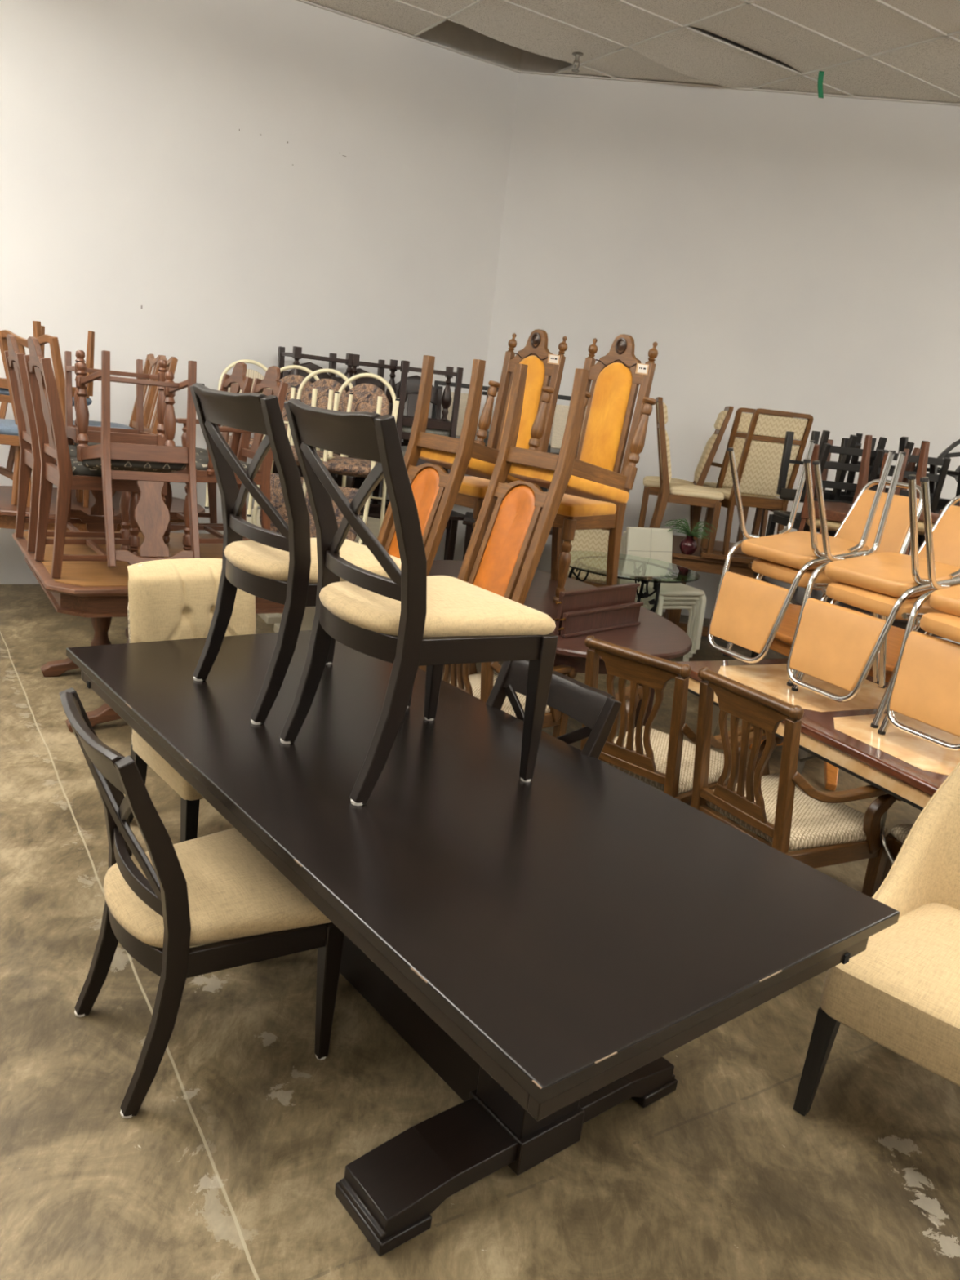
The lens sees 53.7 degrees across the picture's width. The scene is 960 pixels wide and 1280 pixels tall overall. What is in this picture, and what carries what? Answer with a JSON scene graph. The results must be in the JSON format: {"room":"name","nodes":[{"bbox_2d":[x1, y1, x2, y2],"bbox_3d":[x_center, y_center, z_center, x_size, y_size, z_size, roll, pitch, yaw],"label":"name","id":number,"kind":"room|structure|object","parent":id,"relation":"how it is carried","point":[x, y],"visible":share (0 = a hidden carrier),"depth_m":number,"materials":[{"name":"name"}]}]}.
{"room":"second-hand shop","nodes":[
{"label":"second-hand shop","id":0,"kind":"room"},
{"bbox_2d":[0,0,521,584],"bbox_3d":[-5.045,-2.908,5.336,12.000,5.300,0.120,-2,17,-31],"label":"wall","id":1,"kind":"structure","parent":0,"point":[130,179],"depth_m":7.11,"materials":[{"name":"paint"}]},
{"bbox_2d":[296,0,519,73],"bbox_3d":[-4.813,-4.544,4.845,12.000,0.012,0.024,-2,17,-31],"label":"trim","id":2,"kind":"structure","parent":1,"relation":"attached to","point":[301,1],"depth_m":7.37,"materials":[{"name":"white metal"}]},
{"bbox_2d":[0,584,959,1279],"bbox_3d":[0.467,1.445,1.907,22.478,0.100,15.400,7,15,0],"label":"floor","id":3,"kind":"structure","parent":0,"point":[229,1166],"depth_m":2.37,"materials":[{"name":"concrete"}]},
{"bbox_2d":[0,485,204,533],"bbox_3d":[-2.800,-0.587,6.525,1.720,0.750,1.200,-2,17,-31],"label":"table","id":4,"kind":"object","parent":3,"relation":"on","point":[8,511],"visible":0.13,"depth_m":6.18,"materials":[{"name":"brown wood"}]},
{"bbox_2d":[0,418,31,507],"bbox_3d":[-3.085,-1.385,5.939,0.577,1.012,0.486,2,15,-19],"label":"oak chair","id":5,"kind":"object","parent":4,"relation":"on","point":[9,435],"visible":0.22,"depth_m":5.81,"materials":[{"name":"brown wood"}]},
{"bbox_2d":[0,418,18,435],"bbox_3d":[-3.019,-1.352,5.971,0.430,0.075,0.475,2,15,-19],"label":"cushion","id":6,"kind":"object","parent":5,"relation":"on","point":[7,427],"depth_m":5.80,"materials":[{"name":"blue fabric"}]},
{"bbox_2d":[0,320,94,480],"bbox_3d":[-2.941,-1.572,6.245,0.486,1.008,0.596,12,15,19],"label":"oak chair","id":7,"kind":"object","parent":5,"relation":"on","point":[38,330],"visible":0.27,"depth_m":6.12,"materials":[{"name":"brown wood"}]},
{"bbox_2d":[0,387,92,405],"bbox_3d":[-2.909,-1.608,6.315,0.475,0.075,0.430,12,13,19],"label":"cushion","id":8,"kind":"object","parent":7,"relation":"on","point":[3,391],"depth_m":6.26,"materials":[{"name":"blue fabric"}]},
{"bbox_2d":[0,329,89,505],"bbox_3d":[-2.565,-1.336,5.907,0.505,1.052,0.600,14,16,27],"label":"oak chair","id":9,"kind":"object","parent":4,"relation":"on","point":[44,339],"visible":0.1,"depth_m":5.59,"materials":[{"name":"brown wood"}]},
{"bbox_2d":[72,354,161,497],"bbox_3d":[-2.596,-1.534,6.734,0.577,1.012,0.486,-2,17,-29],"label":"oak chair","id":10,"kind":"object","parent":4,"relation":"on","point":[150,362],"visible":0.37,"depth_m":6.71,"materials":[{"name":"brown wood"}]},
{"bbox_2d":[72,420,133,429],"bbox_3d":[-2.664,-1.502,6.706,0.430,0.075,0.475,-2,17,-29],"label":"cushion","id":11,"kind":"object","parent":10,"relation":"on","point":[131,426],"depth_m":6.65,"materials":[{"name":"blue fabric"}]},
{"bbox_2d":[75,355,177,507],"bbox_3d":[-2.389,-1.414,6.366,0.577,1.012,0.486,-2,17,-29],"label":"oak chair","id":12,"kind":"object","parent":4,"relation":"on","point":[172,361],"visible":0.26,"depth_m":6.36,"materials":[{"name":"brown wood"}]},
{"bbox_2d":[12,529,284,732],"bbox_3d":[-1.711,-0.073,5.029,1.249,0.760,1.449,-3,17,-32],"label":"table","id":13,"kind":"object","parent":3,"relation":"on","point":[99,592],"visible":0.23,"depth_m":4.49,"materials":[{"name":"brown wood"}]},
{"bbox_2d":[4,333,130,552],"bbox_3d":[-2.086,-0.983,4.800,0.539,1.016,0.468,-3,18,-34],"label":"chair","id":14,"kind":"object","parent":13,"relation":"on","point":[29,458],"visible":0.49,"depth_m":4.73,"materials":[{"name":"brown wood"}]},
{"bbox_2d":[23,336,167,578],"bbox_3d":[-1.764,-0.825,4.339,0.539,1.016,0.468,-4,18,-35],"label":"chair","id":15,"kind":"object","parent":13,"relation":"on","point":[68,474],"visible":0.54,"depth_m":4.19,"materials":[{"name":"brown wood"}]},
{"bbox_2d":[64,350,167,532],"bbox_3d":[-1.879,-0.962,4.843,0.435,0.960,0.479,-3,17,-33],"label":"chair","id":16,"kind":"object","parent":13,"relation":"on","point":[94,523],"visible":0.47,"depth_m":4.80,"materials":[{"name":"brown wood"}]},
{"bbox_2d":[75,350,199,567],"bbox_3d":[-1.446,-0.745,4.046,0.426,0.907,0.614,-3,17,-33],"label":"chair","id":17,"kind":"object","parent":13,"relation":"on","point":[148,465],"visible":0.96,"depth_m":3.94,"materials":[{"name":"brown wood"}]},
{"bbox_2d":[137,361,253,528],"bbox_3d":[-1.649,-1.106,5.471,0.539,1.016,0.468,-3,18,-34],"label":"chair","id":18,"kind":"object","parent":13,"relation":"on","point":[238,375],"visible":0.23,"depth_m":5.51,"materials":[{"name":"brown wood"}]},
{"bbox_2d":[163,365,288,550],"bbox_3d":[-1.381,-0.984,5.122,0.539,1.016,0.525,-3,18,-34],"label":"armchair","id":19,"kind":"object","parent":13,"relation":"on","point":[205,473],"visible":0.34,"depth_m":5.09,"materials":[{"name":"brown wood"}]},
{"bbox_2d":[127,558,256,842],"bbox_3d":[-0.974,0.268,3.527,0.537,1.036,0.646,-6,20,-41],"label":"tufted chair","id":20,"kind":"object","parent":3,"relation":"on","point":[169,599],"visible":0.3,"depth_m":3.49,"materials":[{"name":"beige fabric"}]},
{"bbox_2d":[58,687,343,1118],"bbox_3d":[-0.734,0.621,2.465,0.605,0.934,0.546,-4,18,-36],"label":"dining chair","id":21,"kind":"object","parent":3,"relation":"on","point":[166,900],"visible":0.88,"depth_m":2.32,"materials":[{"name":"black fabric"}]},
{"bbox_2d":[246,509,380,632],"bbox_3d":[-1.125,-0.451,6.757,1.200,0.750,1.200,-1,16,-27],"label":"table","id":22,"kind":"object","parent":3,"relation":"on","point":[373,523],"visible":0.15,"depth_m":6.59,"materials":[{"name":"brown wood"}]},
{"bbox_2d":[204,359,267,508],"bbox_3d":[-1.726,-1.497,6.899,0.432,1.054,0.564,4,15,-10],"label":"metal chair","id":23,"kind":"object","parent":22,"relation":"on","point":[250,373],"visible":0.16,"depth_m":7.01,"materials":[{"name":"beige metal"}]},
{"bbox_2d":[246,364,319,516],"bbox_3d":[-1.368,-1.417,6.755,0.432,1.054,0.564,5,15,-5],"label":"metal chair","id":24,"kind":"object","parent":22,"relation":"on","point":[295,380],"visible":0.2,"depth_m":6.88,"materials":[{"name":"beige metal"}]},
{"bbox_2d":[251,385,353,533],"bbox_3d":[-1.151,-1.109,6.123,0.432,1.023,0.629,9,15,8],"label":"metal chair","id":25,"kind":"object","parent":22,"relation":"on","point":[277,500],"visible":0.17,"depth_m":5.96,"materials":[{"name":"beige metal"}]},
{"bbox_2d":[271,368,353,487],"bbox_3d":[-1.147,-1.315,6.464,0.432,1.054,0.564,9,15,8],"label":"metal chair","id":26,"kind":"object","parent":22,"relation":"on","point":[323,385],"visible":0.32,"depth_m":6.59,"materials":[{"name":"beige metal"}]},
{"bbox_2d":[302,388,399,544],"bbox_3d":[-0.821,-0.999,5.852,0.432,1.023,0.629,9,15,8],"label":"metal chair","id":27,"kind":"object","parent":22,"relation":"on","point":[351,470],"visible":0.34,"depth_m":5.69,"materials":[{"name":"beige metal"}]},
{"bbox_2d":[320,373,395,544],"bbox_3d":[-0.837,-1.208,6.193,0.432,1.054,0.564,9,15,8],"label":"metal chair","id":28,"kind":"object","parent":22,"relation":"on","point":[365,396],"visible":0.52,"depth_m":6.32,"materials":[{"name":"beige metal"}]},
{"bbox_2d":[360,501,471,559],"bbox_3d":[-0.960,-0.737,7.928,1.600,0.750,0.700,-2,17,-31],"label":"table","id":29,"kind":"object","parent":3,"relation":"on","point":[452,523],"visible":0.16,"depth_m":7.93,"materials":[{"name":"black wood"}]},
{"bbox_2d":[272,346,359,476],"bbox_3d":[-1.333,-1.682,7.475,0.538,1.161,0.590,-2,17,-29],"label":"carved chair","id":30,"kind":"object","parent":29,"relation":"on","point":[297,354],"visible":0.24,"depth_m":7.22,"materials":[{"name":"black wood"}]},
{"bbox_2d":[281,362,355,488],"bbox_3d":[-1.282,-1.596,7.411,0.507,1.095,0.556,-2,17,-29],"label":"carved chair","id":31,"kind":"object","parent":29,"relation":"on","point":[350,481],"visible":0.06,"depth_m":7.46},
{"bbox_2d":[333,368,389,507],"bbox_3d":[-0.918,-1.609,7.624,0.507,1.095,0.556,-2,17,-29],"label":"carved chair","id":32,"kind":"object","parent":29,"relation":"on","point":[374,381],"visible":0.07,"depth_m":7.73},
{"bbox_2d":[328,353,409,488],"bbox_3d":[-0.969,-1.695,7.688,0.538,1.161,0.590,-2,17,-29],"label":"carved chair","id":33,"kind":"object","parent":29,"relation":"on","point":[380,365],"visible":0.19,"depth_m":7.49,"materials":[{"name":"black wood"}]},
{"bbox_2d":[380,374,447,506],"bbox_3d":[-0.511,-1.582,7.705,0.507,1.095,0.556,2,15,-17],"label":"carved chair","id":34,"kind":"object","parent":29,"relation":"on","point":[413,382],"visible":0.12,"depth_m":7.82,"materials":[{"name":"black wood"}]},
{"bbox_2d":[386,359,463,474],"bbox_3d":[-0.466,-1.586,7.498,0.538,1.161,0.590,3,15,-15],"label":"carved chair","id":35,"kind":"object","parent":29,"relation":"on","point":[443,427],"visible":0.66,"depth_m":7.31,"materials":[{"name":"black wood"}]},
{"bbox_2d":[431,380,488,436],"bbox_3d":[-0.177,-1.621,8.038,0.520,1.068,0.529,5,15,-8],"label":"chair","id":36,"kind":"object","parent":29,"relation":"on","point":[464,397],"visible":0.12,"depth_m":8.15,"materials":[{"name":"paint"}]},
{"bbox_2d":[66,630,899,1256],"bbox_3d":[-0.287,0.681,2.776,1.081,0.762,2.460,-5,19,-39],"label":"dining table","id":37,"kind":"object","parent":3,"relation":"on","point":[543,944],"visible":0.81,"depth_m":2.15,"materials":[{"name":"black wood"}]},
{"bbox_2d":[189,382,413,724],"bbox_3d":[-0.552,-0.279,2.957,0.605,0.934,0.546,-5,19,-39],"label":"dining chair","id":38,"kind":"object","parent":37,"relation":"on","point":[282,567],"visible":0.83,"depth_m":2.75,"materials":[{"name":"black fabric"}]},
{"bbox_2d":[280,398,558,805],"bbox_3d":[-0.182,-0.118,2.509,0.605,0.934,0.546,-4,18,-35],"label":"dining chair","id":39,"kind":"object","parent":37,"relation":"on","point":[409,620],"visible":1,"depth_m":2.35,"materials":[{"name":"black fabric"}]},
{"bbox_2d":[417,662,577,737],"bbox_3d":[0.018,0.246,4.210,0.588,0.951,0.590,19,19,38],"label":"armchair","id":40,"kind":"object","parent":3,"relation":"on","point":[479,685],"visible":0.29,"depth_m":4.08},
{"bbox_2d":[462,511,552,560],"bbox_3d":[0.424,-0.612,8.073,1.200,0.750,0.620,7,15,0],"label":"side table","id":41,"kind":"object","parent":3,"relation":"on","point":[467,521],"visible":0.17,"depth_m":7.74,"materials":[{"name":"black wood"}]},
{"bbox_2d":[483,386,551,489],"bbox_3d":[0.277,-1.542,7.941,0.520,1.068,0.529,5,15,-8],"label":"chair","id":42,"kind":"object","parent":41,"relation":"on","point":[487,434],"visible":0.06,"depth_m":8.01,"materials":[{"name":"paint"}]},
{"bbox_2d":[542,395,588,491],"bbox_3d":[0.753,-1.486,7.941,0.520,1.068,0.529,5,15,-8],"label":"chair","id":43,"kind":"object","parent":41,"relation":"on","point":[561,413],"visible":0.02,"depth_m":8.05,"materials":[{"name":"fabric"}]},
{"bbox_2d":[485,660,622,759],"bbox_3d":[-0.002,0.576,2.966,0.605,0.934,0.546,-5,19,-38],"label":"dining chair","id":44,"kind":"object","parent":3,"relation":"on","point":[596,708],"visible":0.22,"depth_m":2.96,"materials":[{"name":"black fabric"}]},
{"bbox_2d":[428,560,692,727],"bbox_3d":[0.245,0.146,5.092,1.200,0.751,2.040,0,16,-24],"label":"table","id":45,"kind":"object","parent":3,"relation":"on","point":[655,635],"visible":0.27,"depth_m":4.55,"materials":[{"name":"brown wood"}]},
{"bbox_2d":[377,355,554,576],"bbox_3d":[-0.142,-0.751,4.939,0.829,1.368,0.490,-6,19,-40],"label":"velvet chair","id":46,"kind":"object","parent":45,"relation":"on","point":[435,491],"visible":0.59,"depth_m":4.79,"materials":[{"name":"brown wood"}]},
{"bbox_2d":[453,328,567,538],"bbox_3d":[0.074,-1.112,5.532,0.593,1.410,0.492,-8,20,-44],"label":"velvet chair","id":47,"kind":"object","parent":45,"relation":"on","point":[473,490],"visible":0.44,"depth_m":5.53,"materials":[{"name":"gold wood"}]},
{"bbox_2d":[498,355,545,449],"bbox_3d":[0.237,-1.324,5.620,0.125,0.708,0.235,-8,20,-44],"label":"cushion","id":48,"kind":"object","parent":47,"relation":"on","point":[535,374],"depth_m":5.55,"materials":[{"name":"fabric"}]},
{"bbox_2d":[546,353,559,364],"bbox_3d":[0.406,-1.544,5.220,0.075,0.050,0.005,-2,17,-29],"label":"price tag","id":49,"kind":"object","parent":47,"relation":"attached to","point":[552,358],"visible":1,"depth_m":5.22,"materials":[{"name":"white paper"}]},
{"bbox_2d":[457,363,656,662],"bbox_3d":[0.314,-0.602,4.571,0.829,1.368,0.490,-6,19,-40],"label":"velvet chair","id":50,"kind":"object","parent":45,"relation":"on","point":[515,520],"visible":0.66,"depth_m":4.44,"materials":[{"name":"brown wood"}]},
{"bbox_2d":[553,582,639,635],"bbox_3d":[0.552,-0.152,4.477,0.032,0.196,0.636,19,19,39],"label":"table leaf","id":51,"kind":"object","parent":45,"relation":"on","point":[611,595],"visible":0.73,"depth_m":4.42,"materials":[{"name":"laminate"}]},
{"bbox_2d":[558,601,643,638],"bbox_3d":[0.571,-0.098,4.449,0.032,0.111,0.636,19,19,39],"label":"table leaf","id":52,"kind":"object","parent":45,"relation":"on","point":[576,623],"visible":1,"depth_m":4.42,"materials":[{"name":"laminate"}]},
{"bbox_2d":[544,333,657,602],"bbox_3d":[0.522,-0.958,5.146,0.492,1.410,0.593,19,19,40],"label":"velvet chair","id":53,"kind":"object","parent":45,"relation":"on","point":[615,385],"visible":0.65,"depth_m":5.17,"materials":[{"name":"brown wood"}]},
{"bbox_2d":[579,362,632,471],"bbox_3d":[0.681,-1.172,5.238,0.235,0.708,0.125,19,19,40],"label":"cushion","id":54,"kind":"object","parent":53,"relation":"on","point":[610,401],"depth_m":5.20,"materials":[{"name":"fabric"}]},
{"bbox_2d":[635,363,648,374],"bbox_3d":[0.816,-1.362,4.768,0.075,0.050,0.005,-2,17,-29],"label":"price tag","id":55,"kind":"object","parent":53,"relation":"attached to","point":[641,368],"visible":1,"depth_m":4.77,"materials":[{"name":"white paper"}]},
{"bbox_2d":[567,502,613,586],"bbox_3d":[0.834,-0.560,7.307,0.464,1.135,0.610,11,15,15],"label":"upholstered chair","id":56,"kind":"object","parent":3,"relation":"on","point":[589,540],"visible":0.13,"depth_m":7.05,"materials":[{"name":"beige fabric"}]},
{"bbox_2d":[568,551,700,612],"bbox_3d":[0.954,-0.152,6.564,1.000,0.744,1.000,7,15,0],"label":"glass table","id":57,"kind":"object","parent":3,"relation":"on","point":[644,570],"visible":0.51,"depth_m":6.38,"materials":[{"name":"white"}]},
{"bbox_2d":[617,577,692,661],"bbox_3d":[1.294,-0.294,7.133,0.440,0.812,0.534,-2,17,-29],"label":"chair","id":58,"kind":"object","parent":3,"relation":"on","point":[689,607],"visible":0.21,"depth_m":7.00,"materials":[{"name":"beige plastic"}]},
{"bbox_2d":[617,535,696,657],"bbox_3d":[1.312,-0.324,7.098,0.440,0.812,0.534,-2,17,-29],"label":"chair","id":59,"kind":"object","parent":58,"relation":"on","point":[692,602],"visible":0.19,"depth_m":6.97,"materials":[{"name":"beige plastic"}]},
{"bbox_2d":[622,526,706,649],"bbox_3d":[1.350,-0.385,7.028,0.440,0.812,0.534,-2,17,-29],"label":"chair","id":60,"kind":"object","parent":3,"relation":"on","point":[656,544],"visible":0.7,"depth_m":7.05,"materials":[{"name":"beige plastic"}]},
{"bbox_2d":[621,531,699,653],"bbox_3d":[1.331,-0.355,7.063,0.440,0.812,0.534,-2,17,-29],"label":"chair","id":61,"kind":"object","parent":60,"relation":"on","point":[695,598],"visible":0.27,"depth_m":6.96,"materials":[{"name":"beige plastic"}]},
{"bbox_2d":[580,635,753,825],"bbox_3d":[0.684,0.459,3.694,0.588,0.951,0.590,19,19,38],"label":"armchair","id":62,"kind":"object","parent":3,"relation":"on","point":[664,762],"visible":0.67,"depth_m":3.46,"materials":[{"name":"brown wood"}]},
{"bbox_2d":[662,534,755,638],"bbox_3d":[2.175,-0.340,7.822,1.750,0.751,1.150,9,15,8],"label":"table","id":63,"kind":"object","parent":3,"relation":"on","point":[694,562],"visible":0.14,"depth_m":7.30,"materials":[{"name":"brown wood"}]},
{"bbox_2d":[637,406,733,546],"bbox_3d":[1.679,-1.394,7.886,0.610,1.135,0.464,9,15,8],"label":"upholstered chair","id":64,"kind":"object","parent":63,"relation":"on","point":[651,484],"visible":0.74,"depth_m":7.73,"materials":[{"name":"brown wood"}]},
{"bbox_2d":[648,396,724,553],"bbox_3d":[1.595,-1.277,7.399,0.610,1.135,0.464,8,15,6],"label":"upholstered chair","id":65,"kind":"object","parent":63,"relation":"on","point":[710,498],"visible":0.89,"depth_m":7.22,"materials":[{"name":"brown wood"}]},
{"bbox_2d":[665,518,715,555],"bbox_3d":[1.590,-0.785,7.251,0.392,0.256,0.405,7,15,0],"label":"potted fern","id":66,"kind":"object","parent":63,"relation":"on","point":[688,545],"visible":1,"depth_m":7.22,"materials":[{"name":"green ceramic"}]},
{"bbox_2d":[679,534,697,555],"bbox_3d":[1.596,-0.729,7.264,0.134,0.144,0.134,7,15,0],"label":"vase","id":67,"kind":"object","parent":66,"relation":"attached to","point":[688,545],"depth_m":7.22,"materials":[{"name":"red ceramic"}]},
{"bbox_2d":[699,547,757,564],"bbox_3d":[1.968,-0.635,7.287,0.540,0.036,0.280,9,15,8],"label":"wooden tray","id":68,"kind":"object","parent":63,"relation":"on","point":[717,554],"visible":0.56,"depth_m":7.18,"materials":[{"name":"brown wood"}]},
{"bbox_2d":[697,407,793,542],"bbox_3d":[2.161,-1.344,7.910,0.516,1.135,0.610,5,15,-8],"label":"upholstered chair","id":69,"kind":"object","parent":63,"relation":"on","point":[742,420],"visible":0.27,"depth_m":7.64,"materials":[{"name":"brown wood"}]},
{"bbox_2d":[700,408,813,555],"bbox_3d":[2.138,-1.215,7.407,0.464,1.135,0.610,4,15,-10],"label":"upholstered chair","id":70,"kind":"object","parent":63,"relation":"on","point":[758,468],"visible":0.77,"depth_m":7.16,"materials":[{"name":"beige fabric"}]},
{"bbox_2d":[689,666,901,897],"bbox_3d":[1.051,0.594,3.343,0.590,0.951,0.588,-3,17,-32],"label":"armchair","id":71,"kind":"object","parent":3,"relation":"on","point":[783,809],"visible":0.84,"depth_m":3.19,"materials":[{"name":"brown wood"}]},
{"bbox_2d":[675,658,959,864],"bbox_3d":[1.469,0.640,3.731,0.880,0.762,1.385,-1,16,-27],"label":"dining table","id":72,"kind":"object","parent":3,"relation":"on","point":[911,769],"visible":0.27,"depth_m":3.37,"materials":[{"name":"brown wood"}]},
{"bbox_2d":[722,479,922,686],"bbox_3d":[1.485,-0.275,4.056,0.606,0.840,0.439,0,16,-25],"label":"chair","id":73,"kind":"object","parent":72,"relation":"on","point":[895,538],"visible":0.39,"depth_m":4.02,"materials":[{"name":"orange leather"}]},
{"bbox_2d":[707,440,895,663],"bbox_3d":[1.320,-0.376,3.999,0.542,0.912,0.439,-2,17,-30],"label":"chair","id":74,"kind":"object","parent":73,"relation":"on","point":[748,612],"visible":0.87,"depth_m":3.94,"materials":[{"name":"orange leather"}]},
{"bbox_2d":[791,494,959,728],"bbox_3d":[1.651,-0.144,3.630,0.606,0.840,0.439,0,16,-25],"label":"chair","id":75,"kind":"object","parent":72,"relation":"on","point":[946,529],"visible":0.44,"depth_m":3.65,"materials":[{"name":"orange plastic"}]},
{"bbox_2d":[786,451,959,702],"bbox_3d":[1.531,-0.244,3.587,0.542,0.912,0.439,-2,17,-30],"label":"chair","id":76,"kind":"object","parent":75,"relation":"on","point":[836,645],"visible":0.96,"depth_m":3.54,"materials":[{"name":"orange leather"}]},
{"bbox_2d":[877,612,959,734],"bbox_3d":[1.817,-0.013,3.204,0.606,0.840,0.439,0,16,-25],"label":"chair","id":77,"kind":"object","parent":72,"relation":"on","point":[943,624],"visible":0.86,"depth_m":3.18,"materials":[{"name":"orange leather"}]},
{"bbox_2d":[885,476,959,751],"bbox_3d":[1.742,-0.111,3.176,0.542,0.912,0.439,-2,17,-30],"label":"chair","id":78,"kind":"object","parent":77,"relation":"on","point":[925,687],"visible":1,"depth_m":3.19,"materials":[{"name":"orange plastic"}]},
{"bbox_2d":[749,604,905,791],"bbox_3d":[1.955,0.327,5.159,1.000,0.746,1.500,-2,17,-29],"label":"table","id":79,"kind":"object","parent":3,"relation":"on","point":[781,643],"visible":0.12,"depth_m":4.93,"materials":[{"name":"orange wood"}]},
{"bbox_2d":[751,572,944,657],"bbox_3d":[2.756,0.108,6.370,1.700,0.750,1.150,7,15,0],"label":"table","id":80,"kind":"object","parent":3,"relation":"on","point":[797,597],"visible":0.17,"depth_m":6.00,"materials":[{"name":"brown wood"}]},
{"bbox_2d":[763,443,888,591],"bbox_3d":[2.273,-0.822,6.319,0.462,0.957,0.567,4,15,-10],"label":"chair","id":81,"kind":"object","parent":80,"relation":"on","point":[782,517],"visible":0.34,"depth_m":6.04,"materials":[{"name":"paint"}]},
{"bbox_2d":[776,430,887,502],"bbox_3d":[2.340,-0.921,6.413,0.462,0.951,0.631,4,15,-10],"label":"chair","id":82,"kind":"object","parent":80,"relation":"on","point":[786,494],"visible":0.32,"depth_m":6.55,"materials":[{"name":"paint"}]},
{"bbox_2d":[798,439,909,533],"bbox_3d":[2.264,-0.775,5.875,0.570,0.873,0.537,15,17,29],"label":"barrel chair","id":83,"kind":"object","parent":80,"relation":"on","point":[836,512],"visible":0.21,"depth_m":5.81,"materials":[{"name":"brown wood"}]},
{"bbox_2d":[805,518,841,531],"bbox_3d":[2.282,-0.722,5.931,0.446,0.085,0.420,15,21,29],"label":"cushion","id":84,"kind":"object","parent":83,"relation":"on","point":[833,524],"depth_m":5.78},
{"bbox_2d":[802,431,914,536],"bbox_3d":[2.492,-0.888,6.399,0.462,0.957,0.567,4,15,-10],"label":"chair","id":85,"kind":"object","parent":80,"relation":"on","point":[835,495],"visible":0.09,"depth_m":6.18,"materials":[{"name":"paint"}]},
{"bbox_2d":[844,432,928,494],"bbox_3d":[2.676,-0.854,6.407,0.462,1.019,0.573,12,15,19],"label":"chair","id":86,"kind":"object","parent":80,"relation":"on","point":[854,460],"visible":0.09,"depth_m":6.39,"materials":[{"name":"paint"}]},
{"bbox_2d":[851,435,959,555],"bbox_3d":[2.581,-0.793,5.783,0.639,0.831,0.570,-2,17,-29],"label":"barrel chair","id":87,"kind":"object","parent":80,"relation":"on","point":[863,477],"visible":0.06,"depth_m":5.75,"materials":[{"name":"brown wood"}]},
{"bbox_2d":[917,520,934,534],"bbox_3d":[2.593,-0.707,5.818,0.420,0.085,0.446,4,14,-30],"label":"cushion","id":88,"kind":"object","parent":87,"relation":"on","point":[920,523],"depth_m":5.59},
{"bbox_2d":[867,448,951,555],"bbox_3d":[2.697,-0.760,6.271,0.462,0.957,0.567,9,15,10],"label":"chair","id":89,"kind":"object","parent":80,"relation":"on","point":[944,463],"visible":0.18,"depth_m":5.94,"materials":[{"name":"paint"}]},
{"bbox_2d":[869,436,959,514],"bbox_3d":[2.868,-0.818,6.378,0.608,1.054,0.462,-7,20,-43],"label":"chair","id":90,"kind":"object","parent":80,"relation":"on","point":[933,469],"visible":0.06,"depth_m":6.35,"materials":[{"name":"paint"}]},
{"bbox_2d":[928,439,959,497],"bbox_3d":[3.272,-0.814,6.434,0.444,1.106,0.523,9,15,10],"label":"ornate chair","id":91,"kind":"object","parent":80,"relation":"on","point":[945,453],"visible":0.13,"depth_m":6.55,"materials":[{"name":"black paint"}]},
{"bbox_2d":[792,761,959,1115],"bbox_3d":[1.346,0.794,2.491,0.662,1.063,0.721,19,19,39],"label":"chair","id":92,"kind":"object","parent":3,"relation":"on","point":[901,993],"visible":0.8,"depth_m":2.46,"materials":[{"name":"fabric"}]},
{"bbox_2d":[880,823,913,884],"bbox_3d":[1.729,0.740,3.093,0.536,0.951,0.590,4,15,-10],"label":"chair","id":93,"kind":"object","parent":3,"relation":"on","point":[900,833],"visible":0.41,"depth_m":3.29,"materials":[{"name":"brown wood"}]},
{"bbox_2d":[306,0,959,104],"bbox_3d":[0.977,-2.782,0.647,25.639,0.027,18.145,7,15,0],"label":"ceiling","id":94,"kind":"structure","parent":0,"point":[910,49],"depth_m":6.69,"materials":[{"name":"tile"}]},
{"bbox_2d":[571,51,583,72],"bbox_3d":[0.750,-4.489,7.375,0.090,0.126,0.090,7,15,0],"label":"sprinkler head","id":95,"kind":"object","parent":94,"relation":"attached to","point":[577,54],"visible":1,"depth_m":7.36},
{"bbox_2d":[450,0,798,88],"bbox_3d":[1.106,-4.437,7.122,2.428,0.059,1.214,-2,17,-32],"label":"tile","id":96,"kind":"object","parent":94,"relation":"attached to","point":[504,22],"depth_m":7.10,"materials":[{"name":"white tile"}]},
{"bbox_2d":[689,4,863,73],"bbox_3d":[2.099,-4.244,6.689,1.208,0.040,0.604,-2,17,-32],"label":"tile","id":97,"kind":"object","parent":94,"relation":"attached to","point":[750,27],"depth_m":6.69,"materials":[{"name":"white tile"}]},
{"bbox_2d":[817,71,824,98],"bbox_3d":[2.572,-4.184,7.151,0.070,0.180,0.009,7,15,0],"label":"tape strip","id":98,"kind":"object","parent":94,"relation":"hanging from","point":[820,77],"visible":1,"depth_m":7.15,"materials":[{"name":"green"}]},
{"bbox_2d":[470,26,959,644],"bbox_3d":[6.029,-2.215,7.679,12.000,5.300,0.120,9,15,7],"label":"wall","id":99,"kind":"structure","parent":0,"point":[797,253],"depth_m":8.00,"materials":[{"name":"paint"}]},
{"bbox_2d":[520,71,959,106],"bbox_3d":[6.213,-3.853,7.178,12.000,0.012,0.024,9,15,7],"label":"trim","id":100,"kind":"structure","parent":99,"relation":"attached to","point":[521,72],"depth_m":7.69,"materials":[{"name":"white metal"}]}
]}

